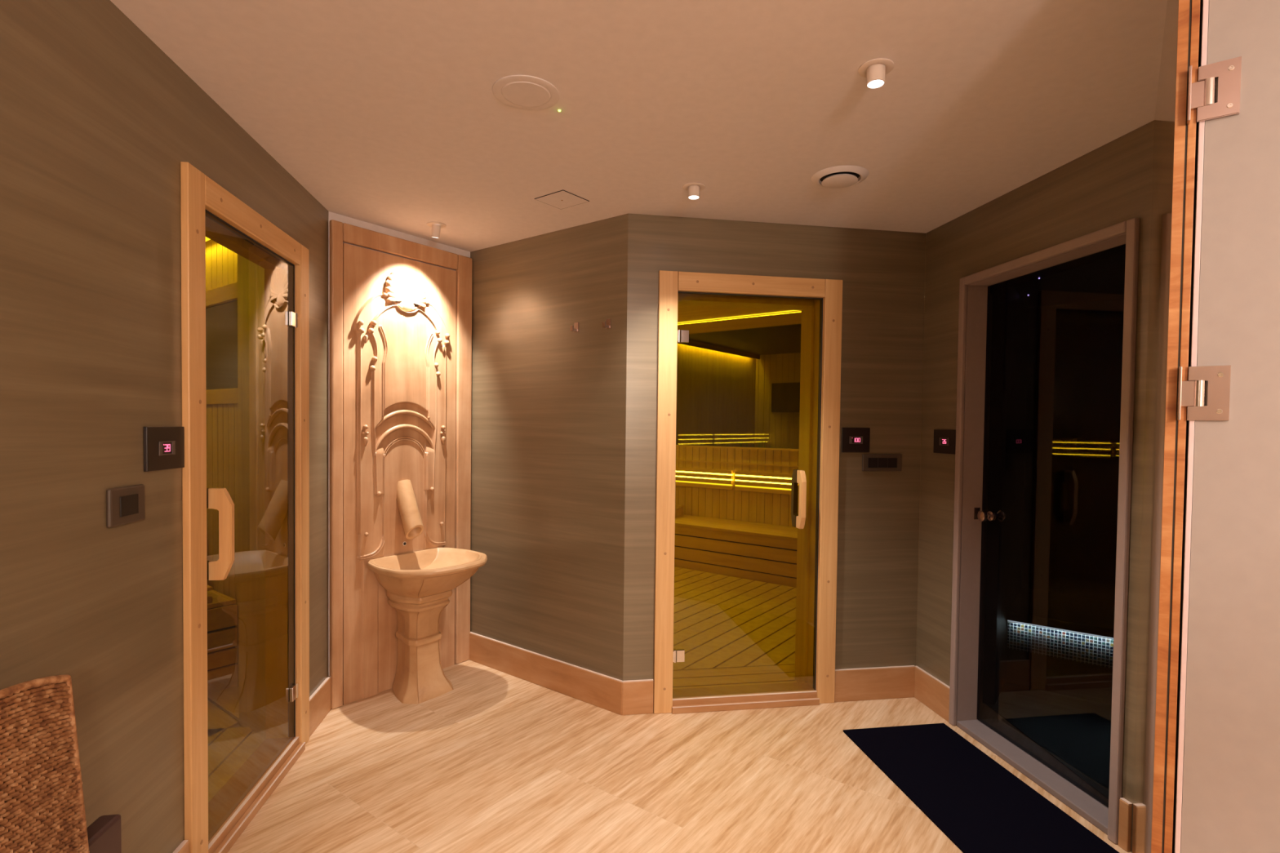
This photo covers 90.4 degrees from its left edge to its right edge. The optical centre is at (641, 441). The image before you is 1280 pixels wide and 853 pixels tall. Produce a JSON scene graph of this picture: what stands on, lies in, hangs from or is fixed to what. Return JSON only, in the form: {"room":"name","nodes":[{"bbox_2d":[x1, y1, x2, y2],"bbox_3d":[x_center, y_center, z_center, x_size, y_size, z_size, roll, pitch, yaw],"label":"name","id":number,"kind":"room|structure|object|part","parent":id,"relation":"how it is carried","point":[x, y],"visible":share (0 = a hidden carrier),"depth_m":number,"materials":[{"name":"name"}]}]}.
{"room":"spa sauna lobby","nodes":[
{"label":"spa sauna lobby","id":0,"kind":"room"},
{"bbox_2d":[0,0,328,852],"bbox_3d":[-1.186,0.168,0.482,0.101,2.400,5.200,0,1,-8],"label":"wall","id":1,"kind":"structure","parent":0,"point":[98,123],"depth_m":1.52,"materials":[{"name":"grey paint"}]},
{"bbox_2d":[106,484,145,528],"bbox_3d":[-1.288,0.159,1.590,0.014,0.094,0.134,0,1,-8],"label":"light switch","id":2,"kind":"object","parent":1,"relation":"attached to","point":[125,504],"visible":1,"depth_m":1.57,"materials":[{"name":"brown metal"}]},
{"bbox_2d":[143,426,184,471],"bbox_3d":[-1.311,0.018,1.749,0.012,0.118,0.172,0,1,-8],"label":"display","id":3,"kind":"object","parent":1,"relation":"attached to","point":[163,446],"visible":1,"depth_m":1.74,"materials":[{"name":"plastic"}]},
{"bbox_2d":[180,161,309,852],"bbox_3d":[-1.428,0.253,2.297,0.184,2.135,0.925,0,1,-8],"label":"door","id":4,"kind":"structure","parent":1,"relation":"in","point":[245,281],"depth_m":2.19,"materials":[{"name":"brown wood"}]},
{"bbox_3d":[-1.344,0.264,1.888,0.052,2.135,0.092,0,1,-8],"label":"post","id":5,"kind":"part","parent":4,"relation":"part of","materials":[{"name":"brown wood"}]},
{"bbox_3d":[-1.327,0.292,2.006,0.067,0.289,0.024,0,1,-8],"label":"handle","id":6,"kind":"part","parent":4,"relation":"part of","materials":[{"name":"brown wood"}]},
{"bbox_3d":[-1.408,0.270,2.300,0.008,1.977,0.733,0,1,-8],"label":"glass","id":7,"kind":"part","parent":4,"relation":"part of","materials":[{"name":"clear glass"}]},
{"bbox_3d":[-1.463,0.242,2.712,0.052,2.135,0.092,0,1,-8],"label":"post","id":8,"kind":"part","parent":4,"relation":"part of","materials":[{"name":"brown wood"}]},
{"bbox_2d":[173,675,331,852],"bbox_3d":[-1.149,1.285,0.566,0.017,0.163,5.096,0,1,-8],"label":"baseboard","id":9,"kind":"structure","parent":1,"relation":"attached to","point":[320,701],"depth_m":2.91,"materials":[{"name":"wood"}]},
{"bbox_2d":[208,736,305,852],"bbox_3d":[-1.454,1.290,2.320,0.157,0.059,0.749,0,1,-8],"label":"door sill","id":10,"kind":"structure","parent":1,"relation":"attached to","point":[227,835],"depth_m":2.27,"materials":[{"name":"wood"}]},
{"bbox_2d":[328,211,470,675],"bbox_3d":[-1.321,0.094,3.410,0.100,2.400,0.905,2,2,35],"label":"wall","id":11,"kind":"structure","parent":0,"point":[332,215],"depth_m":3.21,"materials":[{"name":"paint"}]},
{"bbox_2d":[329,219,472,709],"bbox_3d":[-1.222,0.117,3.377,0.194,2.358,0.834,1,2,29],"label":"carved wall panel","id":12,"kind":"object","parent":11,"relation":"attached to","point":[401,328],"visible":0.99,"depth_m":3.29,"materials":[{"name":"wood"}]},
{"bbox_3d":[-1.256,0.031,3.368,0.008,0.094,0.235,2,2,35],"label":"arch moulding","id":13,"kind":"part","parent":12,"relation":"part of","materials":[{"name":"wood"}]},
{"bbox_3d":[-1.255,0.024,3.367,0.010,0.101,0.254,2,2,35],"label":"arch moulding","id":14,"kind":"part","parent":12,"relation":"part of","materials":[{"name":"wood"}]},
{"bbox_3d":[-1.250,-0.017,3.363,0.024,0.150,0.362,2,2,35],"label":"arch moulding","id":15,"kind":"part","parent":12,"relation":"part of","materials":[{"name":"wood"}]},
{"bbox_3d":[-1.249,-0.117,3.360,0.023,0.101,0.352,2,2,35],"label":"arch moulding","id":16,"kind":"part","parent":12,"relation":"part of","materials":[{"name":"wood"}]},
{"bbox_3d":[-1.238,0.358,3.360,0.194,0.312,0.098,2,2,35],"label":"spout","id":17,"kind":"part","parent":12,"relation":"part of","materials":[{"name":"wood"}]},
{"bbox_2d":[470,213,628,680],"bbox_3d":[-0.518,0.103,3.436,1.177,2.400,0.100,2,2,37],"label":"wall","id":18,"kind":"structure","parent":0,"point":[548,415],"depth_m":3.33,"materials":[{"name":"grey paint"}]},
{"bbox_2d":[469,631,622,715],"bbox_3d":[-0.562,1.222,3.413,1.179,0.163,0.017,2,2,37],"label":"baseboard","id":19,"kind":"structure","parent":18,"relation":"attached to","point":[594,688],"depth_m":3.35,"materials":[{"name":"wood"}]},
{"bbox_2d":[569,322,578,332],"bbox_3d":[-0.341,-0.579,3.203,0.028,0.048,0.040,2,2,37],"label":"robe hook","id":20,"kind":"object","parent":18,"relation":"attached to","point":[575,328],"visible":1,"depth_m":3.21,"materials":[{"name":"metal"}]},
{"bbox_3d":[-0.330,-0.579,3.217,0.028,0.048,0.004,2,2,37],"label":"plate","id":21,"kind":"part","parent":20,"relation":"part of","materials":[{"name":"metal"}]},
{"bbox_2d":[602,318,611,328],"bbox_3d":[-0.172,-0.573,3.076,0.028,0.048,0.040,2,2,37],"label":"robe hook","id":22,"kind":"object","parent":18,"relation":"attached to","point":[607,326],"visible":1,"depth_m":3.08,"materials":[{"name":"metal"}]},
{"bbox_3d":[-0.161,-0.574,3.090,0.028,0.048,0.004,2,2,37],"label":"plate","id":23,"kind":"part","parent":22,"relation":"part of","materials":[{"name":"metal"}]},
{"bbox_2d":[110,0,1167,251],"bbox_3d":[0.495,-1.069,0.774,3.542,0.100,6.363,0,1,-8],"label":"ceiling","id":24,"kind":"structure","parent":0,"point":[387,113],"depth_m":1.95,"materials":[{"name":"paint"}]},
{"bbox_2d":[426,222,446,238],"bbox_3d":[-1.040,-1.067,3.218,0.094,0.068,0.094,1,1,0],"label":"recessed light","id":25,"kind":"object","parent":24,"relation":"in","point":[436,226],"visible":1,"depth_m":3.21,"materials":[{"name":"white metal"}]},
{"bbox_2d":[492,74,559,110],"bbox_3d":[-0.350,-1.055,1.929,0.202,0.006,0.202,1,1,0],"label":"ceiling speaker","id":26,"kind":"object","parent":24,"relation":"attached to","point":[526,92],"visible":1,"depth_m":1.92,"materials":[{"name":"white plastic"}]},
{"bbox_2d":[502,81,550,106],"bbox_3d":[-0.350,-1.053,1.929,0.143,0.002,0.143,1,2,20],"label":"grille","id":27,"kind":"object","parent":26,"relation":"attached to","point":[513,93],"depth_m":1.92,"materials":[{"name":"white plastic"}]},
{"bbox_2d":[534,189,589,208],"bbox_3d":[-0.356,-1.079,2.838,0.180,0.004,0.166,2,2,38],"label":"access panel","id":28,"kind":"object","parent":24,"relation":"attached to","point":[562,199],"visible":1,"depth_m":2.83,"materials":[{"name":"paint"}]},
{"bbox_2d":[682,182,705,199],"bbox_3d":[0.219,-1.046,2.665,0.094,0.046,0.094,1,1,0],"label":"recessed light","id":29,"kind":"object","parent":24,"relation":"in","point":[693,188],"visible":1,"depth_m":2.64,"materials":[{"name":"white metal"}]},
{"bbox_2d":[811,164,869,188],"bbox_3d":[0.791,-1.045,2.537,0.220,0.028,0.220,1,1,0],"label":"ceiling vent","id":30,"kind":"object","parent":24,"relation":"in","point":[844,175],"visible":1,"depth_m":2.50,"materials":[{"name":"white plastic"}]},
{"bbox_2d":[857,57,893,88],"bbox_3d":[0.652,-1.019,1.770,0.094,0.046,0.094,1,1,0],"label":"recessed light","id":31,"kind":"object","parent":24,"relation":"in","point":[875,70],"visible":1,"depth_m":1.75,"materials":[{"name":"white metal"}]},
{"bbox_2d":[227,659,1131,852],"bbox_3d":[-0.516,1.313,5.484,14.000,0.120,16.100,1,1,0],"label":"floor","id":32,"kind":"structure","parent":0,"point":[498,762],"depth_m":2.49,"materials":[{"name":"wood"}]},
{"bbox_2d":[0,675,121,852],"bbox_3d":[-0.919,0.892,1.145,0.490,0.926,0.622,0,1,-8],"label":"wicker chair","id":33,"kind":"object","parent":32,"relation":"on","point":[42,806],"visible":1,"depth_m":1.18,"materials":[{"name":"wicker"},{"name":"wood"}]},
{"bbox_3d":[-1.139,0.896,1.113,0.045,0.115,0.622,0,1,-8],"label":"rail","id":34,"kind":"part","parent":33,"relation":"part of","materials":[{"name":"brown leather"}]},
{"bbox_2d":[367,547,487,704],"bbox_3d":[-1.065,0.950,3.247,0.482,0.702,0.557,2,2,35],"label":"basin","id":35,"kind":"object","parent":32,"relation":"on","point":[418,584],"visible":1,"depth_m":3.24,"materials":[{"name":"wood"}]},
{"bbox_3d":[-1.062,0.686,3.240,0.482,0.174,0.557,2,2,35],"label":"bowl","id":36,"kind":"part","parent":35,"relation":"part of","materials":[{"name":"wood"}]},
{"bbox_2d":[843,723,1119,852],"bbox_3d":[1.327,1.356,2.022,0.508,0.009,1.900,0,1,-9],"label":"floor mat","id":37,"kind":"object","parent":32,"relation":"on","point":[980,806],"visible":1,"depth_m":2.41,"materials":[{"name":"black rubber"}]},
{"bbox_2d":[622,213,925,690],"bbox_3d":[0.675,0.123,3.215,1.542,2.400,0.100,0,1,-9],"label":"wall","id":38,"kind":"structure","parent":0,"point":[882,273],"depth_m":3.22,"materials":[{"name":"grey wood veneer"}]},
{"bbox_2d":[671,689,819,714],"bbox_3d":[0.509,1.292,3.211,0.756,0.059,0.156,0,1,-9],"label":"door sill","id":39,"kind":"structure","parent":38,"relation":"attached to","point":[795,698],"depth_m":3.15,"materials":[{"name":"wood"}]},
{"bbox_2d":[653,270,842,714],"bbox_3d":[0.514,0.253,3.231,0.932,2.135,0.304,0,1,-9],"label":"door","id":40,"kind":"structure","parent":38,"relation":"in","point":[748,369],"depth_m":3.14,"materials":[{"name":"brown wood"}]},
{"bbox_3d":[0.113,0.252,3.080,0.092,2.135,0.052,0,1,-9],"label":"post","id":41,"kind":"part","parent":40,"relation":"part of","materials":[{"name":"brown wood"}]},
{"bbox_3d":[0.793,0.289,3.157,0.024,0.289,0.067,0,1,-9],"label":"handle","id":42,"kind":"part","parent":40,"relation":"part of","materials":[{"name":"brown wood"}]},
{"bbox_3d":[0.942,0.259,3.215,0.092,2.135,0.052,0,1,-9],"label":"post","id":43,"kind":"part","parent":40,"relation":"part of","materials":[{"name":"brown wood"}]},
{"bbox_2d":[622,665,915,715],"bbox_3d":[0.663,1.242,3.184,1.534,0.163,0.016,0,1,-9],"label":"baseboard","id":44,"kind":"structure","parent":38,"relation":"attached to","point":[894,682],"depth_m":3.25,"materials":[{"name":"wood"}]},
{"bbox_2d":[841,427,870,452],"bbox_3d":[1.085,-0.007,3.220,0.150,0.125,0.012,0,1,-9],"label":"display","id":45,"kind":"object","parent":38,"relation":"attached to","point":[853,439],"visible":1,"depth_m":3.22,"materials":[{"name":"plastic"}]},
{"bbox_2d":[862,453,902,471],"bbox_3d":[1.224,0.108,3.245,0.217,0.088,0.015,0,1,-9],"label":"light switch","id":46,"kind":"object","parent":38,"relation":"attached to","point":[870,462],"visible":1,"depth_m":3.24,"materials":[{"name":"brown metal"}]},
{"bbox_2d":[915,120,1154,852],"bbox_3d":[1.592,0.147,2.686,0.100,2.400,1.238,0,1,-9],"label":"wall","id":47,"kind":"structure","parent":0,"point":[1110,184],"depth_m":2.69,"materials":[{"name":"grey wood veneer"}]},
{"bbox_2d":[933,429,955,454],"bbox_3d":[1.472,0.001,3.083,0.013,0.116,0.172,0,1,-9],"label":"display","id":48,"kind":"object","parent":47,"relation":"attached to","point":[944,440],"visible":0.97,"depth_m":3.08,"materials":[{"name":"plastic"}]},
{"bbox_2d":[914,666,1132,852],"bbox_3d":[1.520,1.264,2.706,0.018,0.163,1.218,0,1,-9],"label":"baseboard","id":49,"kind":"structure","parent":47,"relation":"attached to","point":[933,693],"depth_m":3.08,"materials":[{"name":"wood"}]},
{"bbox_2d":[948,217,1139,844],"bbox_3d":[1.631,0.300,2.568,0.186,2.100,0.888,0,1,-9],"label":"door","id":50,"kind":"structure","parent":47,"relation":"in","point":[1047,336],"depth_m":2.57,"materials":[{"name":"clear glass"}]},
{"bbox_3d":[1.539,0.289,2.985,0.137,2.100,0.034,0,1,-9],"label":"post","id":51,"kind":"part","parent":50,"relation":"part of","materials":[{"name":"grey metal"}]},
{"bbox_3d":[1.569,0.337,2.973,0.030,0.055,0.003,0,1,-9],"label":"strike plate","id":52,"kind":"part","parent":50,"relation":"part of","materials":[{"name":"metal"}]},
{"bbox_3d":[1.574,0.341,2.908,0.058,0.052,0.052,0,1,-9],"label":"knob","id":53,"kind":"part","parent":50,"relation":"part of","materials":[{"name":"metal"}]},
{"bbox_3d":[1.674,0.311,2.142,0.137,2.100,0.034,0,1,-9],"label":"post","id":54,"kind":"part","parent":50,"relation":"part of","materials":[{"name":"grey metal"}]},
{"bbox_2d":[1131,0,1190,852],"bbox_3d":[1.287,0.170,1.599,0.016,2.400,1.187,2,2,37],"label":"wall","id":55,"kind":"structure","parent":0,"point":[1165,112],"depth_m":1.44,"materials":[{"name":"wood"}]},
{"bbox_2d":[1151,0,1189,852],"bbox_3d":[0.929,0.178,1.125,0.014,2.400,0.002,2,2,36],"label":"trim","id":56,"kind":"structure","parent":55,"relation":"attached to","point":[1184,5],"depth_m":1.12,"materials":[{"name":"wood"}]},
{"bbox_2d":[1161,0,1202,852],"bbox_3d":[1.323,0.171,1.573,0.075,2.400,1.186,2,2,37],"label":"door frame","id":57,"kind":"structure","parent":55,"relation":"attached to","point":[1201,1],"depth_m":1.13,"materials":[{"name":"brown wood"}]},
{"bbox_2d":[1164,0,1200,852],"bbox_3d":[1.029,0.176,1.231,0.011,2.400,0.287,2,2,37],"label":"trim","id":58,"kind":"structure","parent":55,"relation":"attached to","point":[1195,15],"depth_m":1.11,"materials":[{"name":"wood"}]},
{"bbox_2d":[1173,0,1279,852],"bbox_3d":[1.287,0.189,0.851,0.884,2.380,0.032,2,2,37],"label":"door","id":59,"kind":"structure","parent":55,"relation":"in","point":[1228,780],"depth_m":1.07,"materials":[{"name":"clear glass"}]},
{"bbox_3d":[0.939,-0.083,1.109,0.004,0.093,0.032,2,2,37],"label":"wall plate","id":60,"kind":"part","parent":59,"relation":"part of","materials":[{"name":"silver metal"}]},
{"bbox_3d":[0.949,-0.083,1.105,0.019,0.044,0.007,2,2,37],"label":"hinge arm","id":61,"kind":"part","parent":59,"relation":"part of","materials":[{"name":"metal"}]},
{"bbox_3d":[0.945,-0.595,1.097,0.004,0.093,0.032,2,2,37],"label":"wall plate","id":62,"kind":"part","parent":59,"relation":"part of","materials":[{"name":"silver metal"}]},
{"bbox_3d":[0.955,-0.595,1.092,0.019,0.044,0.007,2,2,37],"label":"hinge arm","id":63,"kind":"part","parent":59,"relation":"part of","materials":[{"name":"metal"}]}
]}

